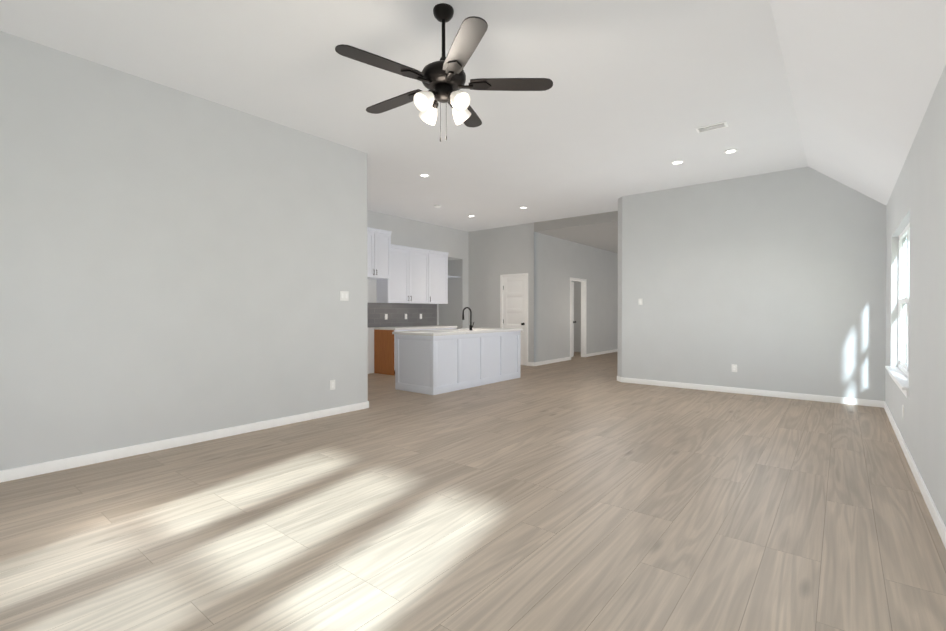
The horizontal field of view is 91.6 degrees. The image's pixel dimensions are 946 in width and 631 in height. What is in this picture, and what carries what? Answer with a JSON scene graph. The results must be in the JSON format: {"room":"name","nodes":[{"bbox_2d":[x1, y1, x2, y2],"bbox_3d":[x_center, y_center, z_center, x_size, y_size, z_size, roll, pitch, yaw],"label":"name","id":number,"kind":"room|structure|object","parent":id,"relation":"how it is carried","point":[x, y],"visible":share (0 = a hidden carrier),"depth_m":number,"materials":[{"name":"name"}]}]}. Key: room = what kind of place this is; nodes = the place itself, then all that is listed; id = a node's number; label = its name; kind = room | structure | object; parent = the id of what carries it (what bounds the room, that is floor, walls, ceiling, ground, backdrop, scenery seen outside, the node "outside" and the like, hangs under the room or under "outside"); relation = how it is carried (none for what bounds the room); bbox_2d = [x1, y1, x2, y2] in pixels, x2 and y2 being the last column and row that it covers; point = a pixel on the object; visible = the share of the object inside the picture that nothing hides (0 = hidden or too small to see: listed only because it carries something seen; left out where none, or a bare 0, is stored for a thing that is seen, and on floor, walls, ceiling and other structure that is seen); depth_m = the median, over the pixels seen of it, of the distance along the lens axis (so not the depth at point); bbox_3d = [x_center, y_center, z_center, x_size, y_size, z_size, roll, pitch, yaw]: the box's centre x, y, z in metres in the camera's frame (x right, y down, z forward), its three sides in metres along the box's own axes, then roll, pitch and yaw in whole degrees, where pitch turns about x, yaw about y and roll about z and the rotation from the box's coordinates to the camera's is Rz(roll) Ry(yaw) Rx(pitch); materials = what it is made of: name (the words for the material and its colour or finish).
{"room":"living room","nodes":[
{"label":"living room","id":0,"kind":"room"},
{"bbox_2d":[0,31,367,470],"bbox_3d":[-3.184,-0.423,3.657,0.120,3.240,5.730,0,1,39],"label":"wall","id":1,"kind":"structure","parent":0,"point":[174,263],"depth_m":4.06,"materials":[{"name":"paint"}]},
{"bbox_2d":[330,380,334,389],"bbox_3d":[-1.666,0.823,5.455,0.008,0.115,0.075,0,1,39],"label":"outlet","id":2,"kind":"object","parent":1,"relation":"attached to","point":[332,384],"visible":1,"depth_m":5.45,"materials":[{"name":"white plastic"}]},
{"bbox_2d":[340,291,348,300],"bbox_3d":[-1.560,-0.238,5.580,0.008,0.115,0.120,0,1,39],"label":"light switch","id":3,"kind":"object","parent":1,"relation":"attached to","point":[344,295],"visible":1,"depth_m":5.58,"materials":[{"name":"white plastic"}]},
{"bbox_2d":[0,349,945,548],"bbox_3d":[1.357,1.128,7.211,7.770,0.085,16.700,0,1,39],"label":"baseboard","id":4,"kind":"structure","parent":1,"relation":"attached to","point":[50,466],"depth_m":4.44,"materials":[{"name":"white wood"}]},
{"bbox_2d":[367,210,467,373],"bbox_3d":[-2.147,-0.469,9.774,0.920,3.240,5.350,0,1,39],"label":"wall","id":5,"kind":"structure","parent":0,"point":[452,242],"depth_m":10.81,"materials":[{"name":"paint"}]},
{"bbox_2d":[367,227,390,278],"bbox_3d":[-2.031,-1.164,8.828,0.437,0.885,0.808,0,1,39],"label":"upper cabinet","id":6,"kind":"object","parent":5,"relation":"attached to","point":[378,242],"depth_m":8.78,"materials":[{"name":"white wood"}]},
{"bbox_2d":[367,303,436,327],"bbox_3d":[-1.676,-0.011,9.622,0.010,0.494,2.676,0,1,39],"label":"backsplash","id":7,"kind":"structure","parent":5,"relation":"attached to","point":[395,312],"depth_m":9.78,"materials":[{"name":"tile"}]},
{"bbox_2d":[375,247,430,302],"bbox_3d":[-1.434,-0.820,9.645,0.348,1.125,1.205,0,1,39],"label":"upper cabinet","id":8,"kind":"object","parent":5,"relation":"attached to","point":[405,274],"depth_m":9.47,"materials":[{"name":"white wood"}]},
{"bbox_2d":[385,314,421,319],"bbox_3d":[-1.474,0.023,9.860,0.007,0.115,1.070,0,1,39],"label":"outlet","id":9,"kind":"object","parent":5,"relation":"attached to","point":[386,316],"visible":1,"depth_m":9.88,"materials":[{"name":"white plastic"}]},
{"bbox_2d":[431,251,446,302],"bbox_3d":[-0.922,-0.825,10.284,0.348,1.125,0.689,0,1,39],"label":"upper cabinet","id":10,"kind":"object","parent":5,"relation":"attached to","point":[438,260],"depth_m":10.22,"materials":[{"name":"white wood"}]},
{"bbox_2d":[0,352,945,630],"bbox_3d":[1.026,1.198,7.478,9.200,0.060,17.300,0,1,39],"label":"floor","id":11,"kind":"structure","parent":0,"point":[576,492],"depth_m":2.67,"materials":[{"name":"brown wood"}]},
{"bbox_2d":[374,329,421,374],"bbox_3d":[-1.534,0.717,9.316,0.618,0.876,0.676,0,1,39],"label":"base cabinet","id":12,"kind":"object","parent":11,"relation":"on","point":[384,350],"depth_m":9.05,"materials":[{"name":"brown wood"}]},
{"bbox_2d":[382,325,456,328],"bbox_3d":[-1.167,0.256,9.758,0.633,0.040,1.829,0,1,39],"label":"countertop","id":13,"kind":"structure","parent":12,"relation":"on","point":[435,326],"depth_m":9.70,"materials":[{"name":"white stone"}]},
{"bbox_2d":[395,332,519,394],"bbox_3d":[-0.179,0.727,7.941,0.853,0.876,2.348,0,1,39],"label":"kitchen island","id":14,"kind":"object","parent":11,"relation":"on","point":[433,362],"depth_m":7.22,"materials":[{"name":"white wood"}]},
{"bbox_2d":[392,328,522,335],"bbox_3d":[-0.170,0.269,7.930,0.899,0.040,2.418,0,1,39],"label":"island countertop","id":15,"kind":"structure","parent":14,"relation":"on","point":[443,332],"depth_m":7.31,"materials":[{"name":"white stone"}]},
{"bbox_2d":[462,307,473,329],"bbox_3d":[-0.086,0.052,7.870,0.220,0.397,0.098,0,1,39],"label":"faucet","id":16,"kind":"object","parent":15,"relation":"on","point":[470,326],"visible":1,"depth_m":7.81,"materials":[{"name":"black metal"}]},
{"bbox_2d":[0,0,945,231],"bbox_3d":[0.979,-1.723,7.494,9.080,0.898,17.300,0,1,39],"label":"ceiling","id":17,"kind":"structure","parent":0,"point":[640,91],"depth_m":3.89,"materials":[{"name":"paint"}]},
{"bbox_2d":[335,3,552,141],"bbox_3d":[-0.245,-1.602,3.098,1.357,0.875,1.399,0,1,39],"label":"ceiling fan","id":18,"kind":"object","parent":17,"relation":"hanging from","point":[443,79],"visible":1,"depth_m":3.00,"materials":[{"name":"brown metal"}]},
{"bbox_2d":[671,160,683,163],"bbox_3d":[2.751,-2.057,6.184,0.160,0.010,0.160,0,1,39],"label":"recessed light","id":19,"kind":"object","parent":17,"relation":"in","point":[678,161],"visible":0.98,"depth_m":6.18,"materials":[{"name":"white"}]},
{"bbox_2d":[695,121,728,132],"bbox_3d":[2.596,-2.044,5.001,0.300,0.018,0.150,0,1,39],"label":"ceiling vent","id":20,"kind":"object","parent":17,"relation":"in","point":[712,127],"visible":1,"depth_m":4.98,"materials":[{"name":"white metal"}]},
{"bbox_2d":[724,149,737,153],"bbox_3d":[3.225,-2.054,5.753,0.160,0.010,0.160,0,1,39],"label":"recessed light","id":21,"kind":"object","parent":17,"relation":"in","point":[728,151],"visible":1,"depth_m":5.75,"materials":[{"name":"white"}]},
{"bbox_2d":[468,223,536,361],"bbox_3d":[0.309,-0.480,11.310,2.830,3.240,0.120,0,1,39],"label":"wall","id":22,"kind":"structure","parent":0,"point":[494,254],"depth_m":11.09,"materials":[{"name":"paint"}]},
{"bbox_2d":[500,273,527,365],"bbox_3d":[0.991,0.089,10.757,0.770,2.110,0.136,0,1,39],"label":"trim","id":23,"kind":"structure","parent":22,"relation":"attached to","point":[501,293],"depth_m":10.62,"materials":[{"name":"white wood"}]},
{"bbox_2d":[503,276,525,364],"bbox_3d":[0.977,0.120,10.740,0.642,2.040,0.199,0,1,39],"label":"pantry door","id":24,"kind":"structure","parent":22,"relation":"in","point":[514,302],"depth_m":10.69,"materials":[{"name":"white wood"}]},
{"bbox_2d":[529,223,617,361],"bbox_3d":[3.162,-0.491,12.700,0.120,3.240,5.860,0,1,39],"label":"wall","id":25,"kind":"structure","parent":0,"point":[560,262],"depth_m":11.55,"materials":[{"name":"paint"}]},
{"bbox_2d":[571,282,575,356],"bbox_3d":[2.556,0.108,12.298,0.293,2.040,0.813,0,1,39],"label":"hall door","id":26,"kind":"structure","parent":25,"relation":"in","point":[572,319],"depth_m":12.53,"materials":[{"name":"white wood"}]},
{"bbox_2d":[570,277,586,359],"bbox_3d":[2.730,0.078,12.154,0.136,2.110,0.960,0,1,39],"label":"trim","id":27,"kind":"structure","parent":25,"relation":"attached to","point":[583,313],"depth_m":12.47,"materials":[{"name":"white wood"}]},
{"bbox_2d":[571,281,580,351],"bbox_3d":[2.815,-0.504,14.505,2.680,3.240,0.120,0,1,39],"label":"wall","id":28,"kind":"structure","parent":0,"point":[577,316],"depth_m":14.11,"materials":[{"name":"paint"}]},
{"bbox_2d":[534,211,617,252],"bbox_3d":[4.106,-2.005,11.932,2.300,0.200,5.860,0,1,39],"label":"ceiling","id":29,"kind":"structure","parent":0,"point":[599,230],"depth_m":10.24,"materials":[{"name":"paint"}]},
{"bbox_2d":[617,167,885,400],"bbox_3d":[3.997,-0.448,7.030,3.680,3.240,0.200,0,1,39],"label":"wall","id":30,"kind":"structure","parent":0,"point":[773,281],"depth_m":6.75,"materials":[{"name":"paint"}]},
{"bbox_2d":[638,299,642,304],"bbox_3d":[2.848,-0.234,7.820,0.070,0.105,0.008,0,1,39],"label":"light switch","id":31,"kind":"object","parent":30,"relation":"attached to","point":[640,301],"visible":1,"depth_m":7.82,"materials":[{"name":"white plastic"}]},
{"bbox_2d":[732,364,736,371],"bbox_3d":[3.948,0.797,6.946,0.075,0.115,0.008,0,1,39],"label":"outlet","id":32,"kind":"object","parent":30,"relation":"attached to","point":[734,367],"visible":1,"depth_m":6.94,"materials":[{"name":"white plastic"}]},
{"bbox_2d":[885,65,945,525],"bbox_3d":[2.291,-0.091,2.062,0.120,2.600,10.090,0,1,39],"label":"wall","id":33,"kind":"structure","parent":0,"point":[917,199],"depth_m":3.12,"materials":[{"name":"paint"}]},
{"bbox_2d":[885,222,909,397],"bbox_3d":[4.229,-0.104,4.513,0.165,1.568,1.900,0,1,39],"label":"window","id":34,"kind":"structure","parent":33,"relation":"in","point":[899,374],"depth_m":4.98,"materials":[{"name":"plastic"}]}
]}

